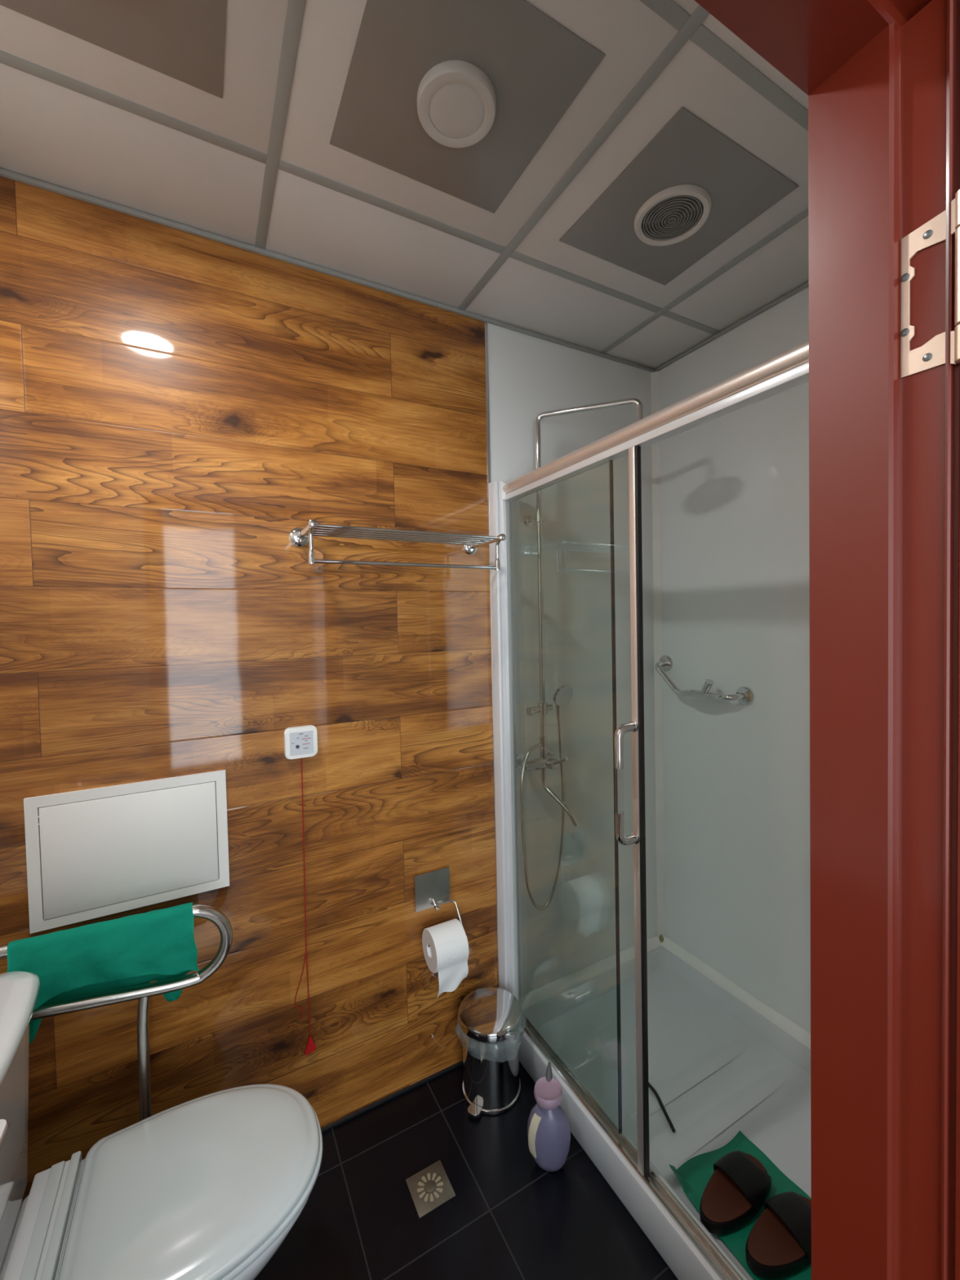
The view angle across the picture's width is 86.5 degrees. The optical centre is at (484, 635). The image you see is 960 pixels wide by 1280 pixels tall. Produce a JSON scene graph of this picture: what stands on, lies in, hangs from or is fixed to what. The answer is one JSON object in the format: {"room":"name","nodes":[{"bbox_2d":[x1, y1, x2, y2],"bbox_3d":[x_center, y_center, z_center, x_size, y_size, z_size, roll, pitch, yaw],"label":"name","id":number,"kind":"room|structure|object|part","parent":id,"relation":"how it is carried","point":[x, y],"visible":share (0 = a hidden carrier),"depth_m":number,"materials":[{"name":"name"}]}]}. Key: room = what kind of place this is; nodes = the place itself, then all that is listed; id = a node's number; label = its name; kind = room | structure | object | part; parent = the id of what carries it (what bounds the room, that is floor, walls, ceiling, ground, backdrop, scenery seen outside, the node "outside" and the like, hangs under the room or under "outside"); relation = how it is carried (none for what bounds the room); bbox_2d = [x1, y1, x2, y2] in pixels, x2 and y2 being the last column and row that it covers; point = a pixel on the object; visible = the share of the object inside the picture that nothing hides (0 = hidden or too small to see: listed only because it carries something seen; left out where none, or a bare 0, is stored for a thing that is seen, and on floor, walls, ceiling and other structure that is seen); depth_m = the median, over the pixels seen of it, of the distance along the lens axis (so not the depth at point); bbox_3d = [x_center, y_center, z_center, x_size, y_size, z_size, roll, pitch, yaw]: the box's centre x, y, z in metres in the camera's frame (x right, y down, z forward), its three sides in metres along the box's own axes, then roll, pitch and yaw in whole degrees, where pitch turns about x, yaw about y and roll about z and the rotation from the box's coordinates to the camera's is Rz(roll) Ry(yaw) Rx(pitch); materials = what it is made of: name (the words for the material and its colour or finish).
{"room":"bathroom","nodes":[
{"label":"bathroom","id":0,"kind":"room"},
{"bbox_2d":[0,176,657,1202],"bbox_3d":[-0.270,0.153,1.639,2.414,2.612,0.100,-2,2,-29],"label":"wall","id":1,"kind":"structure","parent":0,"point":[175,404],"depth_m":1.44,"materials":[{"name":"brown wood"}]},
{"bbox_2d":[23,769,229,933],"bbox_3d":[-0.860,0.516,1.257,0.406,0.308,0.011,-2,2,-29],"label":"access hatch","id":2,"kind":"object","parent":1,"relation":"attached to","point":[96,852],"visible":1,"depth_m":1.24,"materials":[{"name":"white plastic"}]},
{"bbox_2d":[284,724,317,1055],"bbox_3d":[-0.507,0.725,1.448,0.086,0.938,0.023,-2,2,-29],"label":"pull cord","id":3,"kind":"object","parent":1,"relation":"attached to","point":[300,742],"visible":1,"depth_m":1.44,"materials":[{"name":"white plastic"}]},
{"bbox_3d":[-0.512,0.300,1.429,0.063,0.063,0.002,-2,2,-29],"label":"plate","id":4,"kind":"part","parent":3,"relation":"part of","materials":[{"name":"white plastic"}]},
{"bbox_3d":[-0.507,0.743,1.445,0.007,0.805,0.005,-2,2,-29],"label":"cord","id":5,"kind":"part","parent":3,"relation":"part of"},
{"bbox_2d":[0,168,655,372],"bbox_3d":[-0.269,-1.045,1.555,2.214,0.012,0.012,-2,2,-29],"label":"trim","id":6,"kind":"structure","parent":1,"relation":"attached to","point":[4,173],"depth_m":1.39,"materials":[{"name":"grey metal"}]},
{"bbox_2d":[320,1060,462,1133],"bbox_3d":[-0.566,1.446,1.438,1.419,0.012,0.006,-2,2,-29],"label":"baseboard","id":7,"kind":"structure","parent":1,"relation":"attached to","point":[359,1112],"depth_m":1.58,"materials":[{"name":"black rubber"}]},
{"bbox_2d":[288,519,506,570],"bbox_3d":[-0.232,-0.250,1.472,0.593,0.121,0.216,-2,2,-29],"label":"towel rack","id":8,"kind":"object","parent":1,"relation":"attached to","point":[298,536],"visible":1,"depth_m":1.42,"materials":[{"name":"silver metal"}]},
{"bbox_3d":[-0.468,-0.275,1.337,0.021,0.021,0.209,-2,2,-29],"label":"bracket arm","id":9,"kind":"part","parent":8,"relation":"part of","materials":[{"name":"silver metal"}]},
{"bbox_3d":[-0.432,-0.229,1.275,0.016,0.099,0.032,-2,2,-29],"label":"drop arm","id":10,"kind":"part","parent":8,"relation":"part of","materials":[{"name":"silver metal"}]},
{"bbox_3d":[0.006,-0.293,1.598,0.021,0.021,0.209,-2,2,-29],"label":"bracket arm","id":11,"kind":"part","parent":8,"relation":"part of","materials":[{"name":"silver metal"}]},
{"bbox_3d":[0.042,-0.246,1.535,0.016,0.099,0.032,-2,2,-29],"label":"drop arm","id":12,"kind":"part","parent":8,"relation":"part of","materials":[{"name":"silver metal"}]},
{"bbox_2d":[414,866,463,946],"bbox_3d":[-0.144,0.854,1.620,0.140,0.197,0.076,-2,2,-29],"label":"toilet paper holder","id":13,"kind":"object","parent":1,"relation":"attached to","point":[432,889],"visible":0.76,"depth_m":1.63,"materials":[{"name":"silver metal"}]},
{"bbox_3d":[-0.167,0.813,1.637,0.120,0.116,0.002,-2,2,-29],"label":"plate","id":14,"kind":"part","parent":13,"relation":"part of","materials":[{"name":"silver metal"}]},
{"bbox_2d":[422,918,468,998],"bbox_3d":[-0.122,0.998,1.591,0.106,0.190,0.123,-2,2,-29],"label":"toilet roll","id":15,"kind":"object","parent":13,"relation":"hanging from","point":[447,954],"visible":1,"depth_m":1.55,"materials":[{"name":"white paper"}]},
{"bbox_3d":[-0.132,0.905,1.617,0.126,0.095,0.058,-2,2,-29],"label":"wire arm","id":16,"kind":"part","parent":13,"relation":"part of","materials":[{"name":"silver metal"}]},
{"bbox_2d":[484,321,499,988],"bbox_3d":[0.030,0.190,1.745,0.012,2.480,0.004,-2,2,-29],"label":"trim","id":17,"kind":"structure","parent":1,"relation":"attached to","point":[486,335],"depth_m":1.72,"materials":[{"name":"plastic"}]},
{"bbox_2d":[515,397,643,910],"bbox_3d":[0.346,0.088,1.697,0.541,1.687,0.226,-1,2,23],"label":"shower column","id":18,"kind":"structure","parent":1,"relation":"attached to","point":[562,695],"depth_m":1.74,"materials":[{"name":"silver metal"}]},
{"bbox_3d":[0.246,0.433,1.736,0.042,0.057,0.086,-2,2,-29],"label":"lever","id":19,"kind":"part","parent":18,"relation":"part of","materials":[{"name":"silver metal"}]},
{"bbox_3d":[0.253,0.543,1.726,0.147,0.175,0.021,0,2,43],"label":"spout","id":20,"kind":"part","parent":18,"relation":"part of","materials":[{"name":"silver metal"}]},
{"bbox_2d":[650,371,665,937],"bbox_3d":[0.718,0.109,2.112,0.024,2.367,0.024,-2,2,-29],"label":"trim","id":21,"kind":"structure","parent":1,"relation":"attached to","point":[655,376],"depth_m":2.11,"materials":[{"name":"white plastic"}]},
{"bbox_2d":[0,0,808,368],"bbox_3d":[0.026,-1.081,1.018,2.414,0.082,1.436,-2,2,-29],"label":"ceiling","id":22,"kind":"structure","parent":0,"point":[257,165],"depth_m":1.11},
{"bbox_2d":[0,0,226,98],"bbox_3d":[-0.580,-1.000,0.707,0.400,0.040,0.400,-2,2,-29],"label":"ceiling panel","id":23,"kind":"object","parent":22,"relation":"attached to","point":[184,41],"visible":1,"depth_m":0.86,"materials":[{"name":"grey metal"}]},
{"bbox_3d":[-0.798,-1.038,1.101,0.596,0.019,0.295,-2,2,-29],"label":"panel","id":24,"kind":"part","parent":22,"relation":"part of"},
{"bbox_3d":[-0.581,-1.031,0.707,0.596,0.019,0.597,-2,2,-29],"label":"panel","id":25,"kind":"part","parent":22,"relation":"part of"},
{"bbox_3d":[-0.272,-1.057,1.390,0.596,0.019,0.295,-2,2,-29],"label":"panel","id":26,"kind":"part","parent":22,"relation":"part of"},
{"bbox_2d":[329,0,604,213],"bbox_3d":[-0.054,-1.029,0.996,0.400,0.022,0.400,-2,2,-29],"label":"air vent","id":27,"kind":"object","parent":22,"relation":"in","point":[457,99],"visible":1,"depth_m":0.96,"materials":[{"name":"grey metal"}]},
{"bbox_2d":[428,83,484,137],"bbox_3d":[-0.054,-1.020,0.996,0.108,0.003,0.108,-2,2,-33],"label":"diffuser","id":28,"kind":"object","parent":27,"relation":"attached to","point":[455,110],"depth_m":0.99,"materials":[{"name":"white plastic"}]},
{"bbox_3d":[-0.055,-1.050,0.996,0.596,0.019,0.597,-2,2,-29],"label":"panel","id":29,"kind":"part","parent":22,"relation":"part of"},
{"bbox_3d":[0.253,-1.076,1.679,0.596,0.019,0.295,-2,2,-29],"label":"panel","id":30,"kind":"part","parent":22,"relation":"part of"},
{"bbox_3d":[0.643,-1.091,1.893,0.286,0.019,0.295,-2,2,-29],"label":"panel","id":31,"kind":"part","parent":22,"relation":"part of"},
{"bbox_3d":[0.470,-1.070,1.285,0.596,0.019,0.597,-2,2,-29],"label":"panel","id":32,"kind":"part","parent":22,"relation":"part of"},
{"bbox_2d":[559,106,799,285],"bbox_3d":[0.471,-1.051,1.285,0.400,0.016,0.400,-2,2,-29],"label":"exhaust fan","id":33,"kind":"object","parent":22,"relation":"attached to","point":[692,188],"visible":1,"depth_m":1.24,"materials":[{"name":"grey metal"}]},
{"bbox_2d":[641,195,703,239],"bbox_3d":[0.471,-1.050,1.285,0.147,0.012,0.147,-2,2,-29],"label":"grille","id":34,"kind":"object","parent":33,"relation":"attached to","point":[667,217],"depth_m":1.28,"materials":[{"name":"grey plastic"}]},
{"bbox_3d":[0.165,-1.043,0.595,0.596,0.019,0.309,-2,2,-29],"label":"panel","id":35,"kind":"part","parent":22,"relation":"part of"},
{"bbox_3d":[0.860,-1.084,1.499,0.286,0.019,0.597,-2,2,-29],"label":"panel","id":36,"kind":"part","parent":22,"relation":"part of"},
{"bbox_3d":[0.691,-1.063,0.884,0.596,0.019,0.309,-2,2,-29],"label":"panel","id":37,"kind":"part","parent":22,"relation":"part of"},
{"bbox_2d":[253,1061,678,1279],"bbox_3d":[0.085,1.478,1.083,2.414,0.060,1.456,-2,2,-29],"label":"floor","id":38,"kind":"structure","parent":0,"point":[508,1217],"depth_m":1.28,"materials":[{"name":"black tile"}]},
{"bbox_2d":[0,904,232,1120],"bbox_3d":[-0.871,1.036,1.113,0.597,0.862,0.070,-2,2,-29],"label":"support rail","id":39,"kind":"object","parent":38,"relation":"on","point":[143,993],"visible":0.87,"depth_m":1.16,"materials":[{"name":"silver metal"}]},
{"bbox_2d":[6,902,199,1044],"bbox_3d":[-0.825,0.749,1.126,0.340,0.248,0.071,-2,2,-29],"label":"towel","id":40,"kind":"object","parent":39,"relation":"hanging from","point":[159,944],"visible":0.86,"depth_m":1.11,"materials":[{"name":"green fabric"}]},
{"bbox_3d":[-0.770,1.135,1.170,0.030,0.649,0.023,-2,2,-29],"label":"leg","id":41,"kind":"part","parent":39,"relation":"part of","materials":[{"name":"silver metal"}]},
{"bbox_2d":[0,971,322,1279],"bbox_3d":[-0.672,1.062,0.911,0.734,0.815,0.472,-2,2,-29],"label":"toilet","id":42,"kind":"object","parent":38,"relation":"on","point":[211,1186],"visible":1,"depth_m":0.93,"materials":[{"name":"white ceramic"}]},
{"bbox_3d":[-0.888,0.690,0.785,0.259,0.043,0.472,-2,2,-29],"label":"cistern lid","id":43,"kind":"part","parent":42,"relation":"part of","materials":[{"name":"white ceramic"}]},
{"bbox_3d":[-0.585,1.265,0.960,0.536,0.402,0.382,-2,2,-29],"label":"bowl","id":44,"kind":"part","parent":42,"relation":"part of","materials":[{"name":"white ceramic"}]},
{"bbox_3d":[-0.538,1.028,0.981,0.418,0.036,0.384,-2,2,-29],"label":"lid","id":45,"kind":"part","parent":42,"relation":"part of","materials":[{"name":"white plastic"}]},
{"bbox_3d":[-0.538,1.054,0.982,0.430,0.014,0.392,-2,2,-29],"label":"seat","id":46,"kind":"part","parent":42,"relation":"part of","materials":[{"name":"white plastic"}]},
{"bbox_2d":[405,1160,455,1217],"bbox_3d":[-0.142,1.443,1.336,0.100,0.005,0.100,-2,2,-29],"label":"floor drain","id":47,"kind":"object","parent":38,"relation":"on","point":[430,1188],"visible":1,"depth_m":1.33,"materials":[{"name":"metal"}]},
{"bbox_2d":[454,986,525,1118],"bbox_3d":[0.018,1.303,1.617,0.225,0.260,0.223,-2,2,-29],"label":"pedal bin","id":48,"kind":"object","parent":38,"relation":"on","point":[490,1018],"visible":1,"depth_m":1.55,"materials":[{"name":"silver metal"}]},
{"bbox_3d":[0.017,1.190,1.612,0.201,0.034,0.201,-2,2,-29],"label":"lid","id":49,"kind":"part","parent":48,"relation":"part of","materials":[{"name":"silver metal"}]},
{"bbox_2d":[527,1062,570,1171],"bbox_3d":[0.172,1.319,1.383,0.105,0.236,0.092,-2,2,-29],"label":"bottle","id":50,"kind":"object","parent":38,"relation":"on","point":[548,1131],"visible":1,"depth_m":1.36,"materials":[{"name":"purple plastic"}]},
{"bbox_2d":[518,946,811,1279],"bbox_3d":[0.700,1.367,1.447,0.776,0.115,1.208,-2,2,-29],"label":"shower tray","id":51,"kind":"object","parent":38,"relation":"on","point":[718,1068],"visible":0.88,"depth_m":1.58,"materials":[{"name":"white plastic"}]},
{"bbox_2d":[488,339,808,1279],"bbox_3d":[0.343,0.408,1.231,0.098,1.828,1.204,-2,2,-29],"label":"shower enclosure","id":52,"kind":"object","parent":51,"relation":"on","point":[788,369],"visible":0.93,"depth_m":1.24,"materials":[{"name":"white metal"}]},
{"bbox_3d":[0.395,1.312,1.258,0.040,0.018,1.173,-2,2,-29],"label":"rail","id":53,"kind":"part","parent":52,"relation":"part of","materials":[{"name":"silver metal"}]},
{"bbox_3d":[0.358,-0.480,1.200,0.044,0.039,1.161,-2,2,-29],"label":"header rail","id":54,"kind":"part","parent":52,"relation":"part of","materials":[{"name":"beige metal"}]},
{"bbox_2d":[648,1081,675,1133],"bbox_3d":[0.515,1.371,1.490,0.017,0.012,0.152,-2,2,-11],"label":"tube","id":55,"kind":"object","parent":51,"relation":"on","point":[650,1086],"visible":0.93,"depth_m":1.48,"materials":[{"name":"black rubber"}]},
{"bbox_2d":[668,1130,811,1279],"bbox_3d":[0.696,1.360,1.152,0.262,0.039,0.482,-2,2,-29],"label":"towel","id":56,"kind":"object","parent":51,"relation":"in","point":[694,1175],"visible":0.27,"depth_m":1.28,"materials":[{"name":"green fabric"}]},
{"bbox_2d":[699,1150,771,1235],"bbox_3d":[0.605,1.334,1.242,0.232,0.072,0.106,-2,2,-31],"label":"slipper","id":57,"kind":"object","parent":56,"relation":"on","point":[739,1185],"visible":0.99,"depth_m":1.22,"materials":[{"name":"brown rubber"}]},
{"bbox_2d":[745,1191,811,1279],"bbox_3d":[0.680,1.335,1.153,0.232,0.072,0.106,-2,2,-23],"label":"slipper","id":58,"kind":"object","parent":56,"relation":"on","point":[779,1243],"visible":0.75,"depth_m":1.13,"materials":[{"name":"brown rubber"}]},
{"bbox_2d":[658,286,810,1033],"bbox_3d":[1.084,0.126,1.578,0.100,2.612,1.312,-2,2,-29],"label":"wall","id":59,"kind":"structure","parent":0,"point":[735,485],"depth_m":1.80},
{"bbox_2d":[520,934,810,1048],"bbox_3d":[0.700,1.289,1.445,0.773,0.040,1.208,-2,2,-29],"label":"trim","id":60,"kind":"structure","parent":59,"relation":"attached to","point":[526,1000],"depth_m":1.89,"materials":[{"name":"white plastic"}]},
{"bbox_2d":[654,655,754,705],"bbox_3d":[0.780,0.163,1.911,0.112,0.158,0.413,-2,2,-29],"label":"grab bar","id":61,"kind":"object","parent":59,"relation":"attached to","point":[744,695],"visible":1,"depth_m":1.84,"materials":[{"name":"silver metal"}]},
{"bbox_3d":[0.791,0.214,1.865,0.086,0.011,0.170,-2,2,-29],"label":"soap dish","id":62,"kind":"part","parent":61,"relation":"part of","materials":[{"name":"silver metal"}]},
{"bbox_2d":[655,280,808,371],"bbox_3d":[0.988,-1.072,1.554,0.012,0.012,1.200,-2,2,-29],"label":"trim","id":63,"kind":"structure","parent":59,"relation":"attached to","point":[806,285],"depth_m":1.76,"materials":[{"name":"grey metal"}]},
{"bbox_3d":[0.366,0.163,0.483,2.214,2.592,0.113,-2,2,-29],"label":"wall","id":64,"kind":"structure","parent":0,"visible":0},
{"bbox_2d":[0,1119,9,1150],"bbox_3d":[-0.618,1.053,0.371,0.320,0.859,0.508,-2,2,-29],"label":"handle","id":65,"kind":"object","parent":64,"relation":"attached to","point":[4,1126],"visible":1,"depth_m":0.64,"materials":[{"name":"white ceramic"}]},
{"bbox_2d":[694,0,959,1279],"bbox_3d":[0.072,0.434,0.316,0.840,2.073,0.132,-2,2,-29],"label":"trim","id":66,"kind":"structure","parent":64,"relation":"attached to","point":[880,79],"depth_m":0.47,"materials":[{"name":"red wood"}]},
{"bbox_2d":[900,189,959,378],"bbox_3d":[0.405,-0.298,0.439,0.043,0.138,0.068,-2,2,-29],"label":"door hinge","id":67,"kind":"object","parent":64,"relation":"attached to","point":[931,354],"visible":1,"depth_m":0.44,"materials":[{"name":"silver metal"}]}
]}

